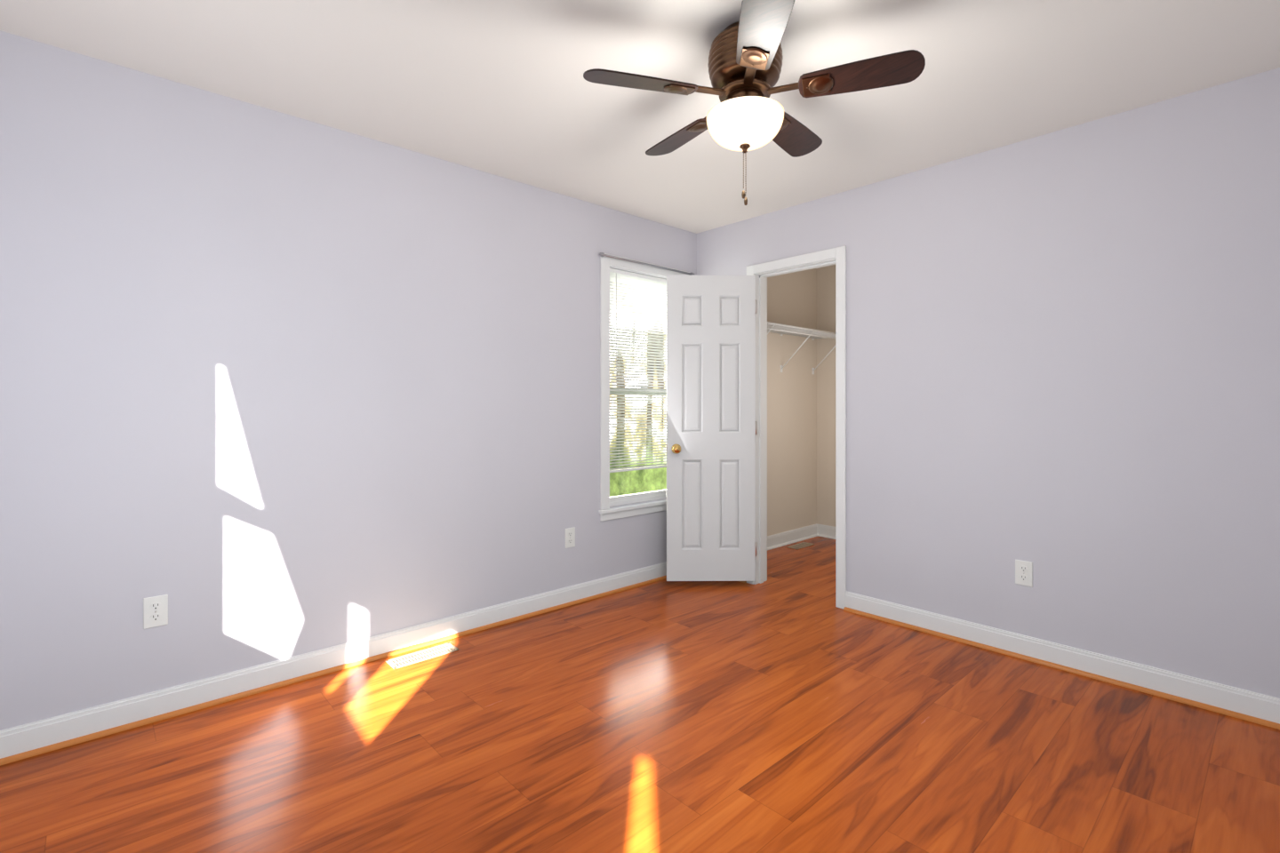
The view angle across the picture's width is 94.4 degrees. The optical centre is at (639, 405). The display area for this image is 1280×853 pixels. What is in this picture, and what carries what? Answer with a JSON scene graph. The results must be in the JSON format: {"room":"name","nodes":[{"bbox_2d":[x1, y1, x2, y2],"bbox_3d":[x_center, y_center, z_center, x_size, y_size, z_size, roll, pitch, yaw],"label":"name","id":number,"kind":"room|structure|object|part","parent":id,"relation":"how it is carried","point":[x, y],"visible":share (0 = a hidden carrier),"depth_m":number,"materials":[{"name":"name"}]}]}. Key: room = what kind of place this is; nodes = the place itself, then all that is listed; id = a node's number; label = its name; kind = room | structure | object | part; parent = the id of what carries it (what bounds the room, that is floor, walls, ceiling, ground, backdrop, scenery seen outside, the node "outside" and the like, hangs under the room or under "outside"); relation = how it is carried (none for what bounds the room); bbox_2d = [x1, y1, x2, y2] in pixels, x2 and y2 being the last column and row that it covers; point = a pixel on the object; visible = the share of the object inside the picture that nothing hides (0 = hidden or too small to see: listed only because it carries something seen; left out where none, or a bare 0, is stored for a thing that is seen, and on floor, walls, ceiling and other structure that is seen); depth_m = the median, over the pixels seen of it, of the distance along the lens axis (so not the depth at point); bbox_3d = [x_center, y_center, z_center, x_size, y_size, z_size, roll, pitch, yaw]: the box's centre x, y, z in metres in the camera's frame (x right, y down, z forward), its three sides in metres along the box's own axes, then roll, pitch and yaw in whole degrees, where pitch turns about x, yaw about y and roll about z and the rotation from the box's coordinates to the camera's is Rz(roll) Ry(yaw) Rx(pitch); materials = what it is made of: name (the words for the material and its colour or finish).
{"room":"empty bedroom","nodes":[
{"label":"empty bedroom","id":0,"kind":"room"},
{"bbox_2d":[0,30,816,730],"bbox_3d":[-0.362,-0.030,3.708,5.487,2.440,0.150,0,0,-43],"label":"wall","id":1,"kind":"structure","parent":0,"point":[276,386],"depth_m":2.51,"materials":[{"name":"paint"}]},
{"bbox_2d":[143,594,167,629],"bbox_3d":[-1.835,0.782,2.247,0.072,0.116,0.008,0,0,-43],"label":"electrical outlet","id":2,"kind":"object","parent":1,"relation":"attached to","point":[155,612],"visible":1,"depth_m":2.25,"materials":[{"name":"white plastic"}]},
{"bbox_2d":[0,561,666,766],"bbox_3d":[-0.894,1.137,3.097,3.577,0.105,0.030,0,0,-43],"label":"baseboard","id":3,"kind":"structure","parent":1,"relation":"attached to","point":[30,740],"depth_m":2.51,"materials":[{"name":"white wood"}]},
{"bbox_2d":[565,527,575,548],"bbox_3d":[-0.418,0.794,3.550,0.072,0.116,0.008,0,0,-43],"label":"electrical outlet","id":4,"kind":"object","parent":1,"relation":"attached to","point":[570,537],"visible":1,"depth_m":3.55,"materials":[{"name":"white plastic"}]},
{"bbox_2d":[598,253,690,521],"bbox_3d":[0.027,-0.114,4.029,0.864,1.682,0.155,0,0,-43],"label":"window","id":5,"kind":"structure","parent":1,"relation":"in","point":[629,499],"depth_m":3.74,"materials":[{"name":"white plastic"}]},
{"bbox_2d":[609,268,666,472],"bbox_3d":[0.042,-0.222,4.013,0.676,1.310,0.041,0,0,-43],"label":"window blind","id":6,"kind":"object","parent":5,"relation":"attached to","point":[622,275],"visible":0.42,"depth_m":3.96,"materials":[{"name":"white plastic"}]},
{"bbox_2d":[599,252,694,275],"bbox_3d":[0.068,-0.937,3.966,0.871,0.024,0.024,0,0,-43],"label":"curtain rod","id":7,"kind":"object","parent":5,"relation":"attached to","point":[602,254],"visible":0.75,"depth_m":3.92,"materials":[{"name":"grey metal"}]},
{"bbox_2d":[767,523,818,550],"bbox_3d":[1.052,1.137,4.887,1.470,0.105,0.030,0,0,-43],"label":"baseboard","id":8,"kind":"structure","parent":1,"relation":"attached to","point":[792,536],"depth_m":5.13,"materials":[{"name":"white wood"}]},
{"bbox_2d":[767,321,835,374],"bbox_3d":[1.172,-0.448,4.797,1.508,0.336,0.324,0,0,-43],"label":"closet shelf","id":9,"kind":"object","parent":1,"relation":"attached to","point":[791,330],"visible":0.58,"depth_m":4.89,"materials":[{"name":"white metal"}]},
{"bbox_2d":[0,536,1279,852],"bbox_3d":[0.766,1.240,2.504,5.517,0.100,4.150,0,0,-43],"label":"floor","id":10,"kind":"structure","parent":0,"point":[788,707],"depth_m":2.02,"materials":[{"name":"laminate"}]},
{"bbox_2d":[385,642,458,669],"bbox_3d":[-1.030,1.188,2.815,0.310,0.005,0.110,0,0,-43],"label":"air vent","id":11,"kind":"object","parent":10,"relation":"in","point":[407,660],"visible":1,"depth_m":2.81,"materials":[{"name":"white metal"}]},
{"bbox_2d":[787,542,814,549],"bbox_3d":[1.359,1.188,5.008,0.260,0.005,0.100,0,0,-43],"label":"floor vent","id":12,"kind":"object","parent":10,"relation":"in","point":[803,545],"visible":1,"depth_m":5.00,"materials":[{"name":"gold metal"}]},
{"bbox_2d":[0,0,1279,268],"bbox_3d":[0.766,-1.300,2.504,5.517,0.100,4.150,0,0,-43],"label":"ceiling","id":13,"kind":"structure","parent":0,"point":[501,89],"depth_m":2.21,"materials":[{"name":"paint"}]},
{"bbox_2d":[583,0,925,205],"bbox_3d":[0.357,-0.962,2.032,1.042,0.577,1.045,0,0,-43],"label":"fan","id":14,"kind":"object","parent":13,"relation":"hanging from","point":[745,57],"depth_m":1.91,"materials":[{"name":"brown wood"}]},
{"bbox_3d":[0.354,-0.926,2.000,0.258,0.100,0.258,0,0,-43],"label":"fan shade","id":15,"kind":"part","parent":14,"relation":"part of","materials":[{"name":"white glass"}]},
{"bbox_2d":[816,265,835,527],"bbox_3d":[2.246,-0.030,4.837,0.120,2.440,1.720,0,0,-43],"label":"wall","id":16,"kind":"structure","parent":0,"point":[826,407],"depth_m":5.36,"materials":[{"name":"beige paint"}]},
{"bbox_2d":[818,524,835,539],"bbox_3d":[2.150,1.137,4.830,0.030,0.105,1.600,0,0,-43],"label":"baseboard","id":17,"kind":"structure","parent":16,"relation":"attached to","point":[824,531],"depth_m":5.34,"materials":[{"name":"white wood"}]},
{"bbox_2d":[696,67,1279,698],"bbox_3d":[1.692,-0.030,3.016,0.120,2.440,3.650,0,0,-43],"label":"wall","id":18,"kind":"structure","parent":0,"point":[1063,361],"depth_m":2.64,"materials":[{"name":"paint"}]},
{"bbox_2d":[666,275,756,581],"bbox_3d":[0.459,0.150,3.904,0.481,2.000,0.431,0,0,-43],"label":"closet door","id":19,"kind":"structure","parent":18,"relation":"in","point":[711,428],"depth_m":3.88,"materials":[{"name":"white wood"}]},
{"bbox_2d":[746,246,846,608],"bbox_3d":[1.008,0.131,3.760,0.152,2.119,0.711,0,0,-43],"label":"door frame","id":20,"kind":"structure","parent":18,"relation":"attached to","point":[763,272],"depth_m":3.71,"materials":[{"name":"white wood"}]},
{"bbox_2d":[738,581,1279,729],"bbox_3d":[1.586,1.137,3.021,0.030,0.105,3.500,0,0,-43],"label":"baseboard","id":21,"kind":"structure","parent":18,"relation":"attached to","point":[1254,708],"depth_m":2.61,"materials":[{"name":"white wood"}]},
{"bbox_2d":[1015,560,1032,587],"bbox_3d":[1.809,0.793,2.795,0.008,0.116,0.072,0,0,-43],"label":"electrical outlet","id":22,"kind":"object","parent":18,"relation":"attached to","point":[1023,572],"visible":1,"depth_m":2.79,"materials":[{"name":"white plastic"}]}
]}

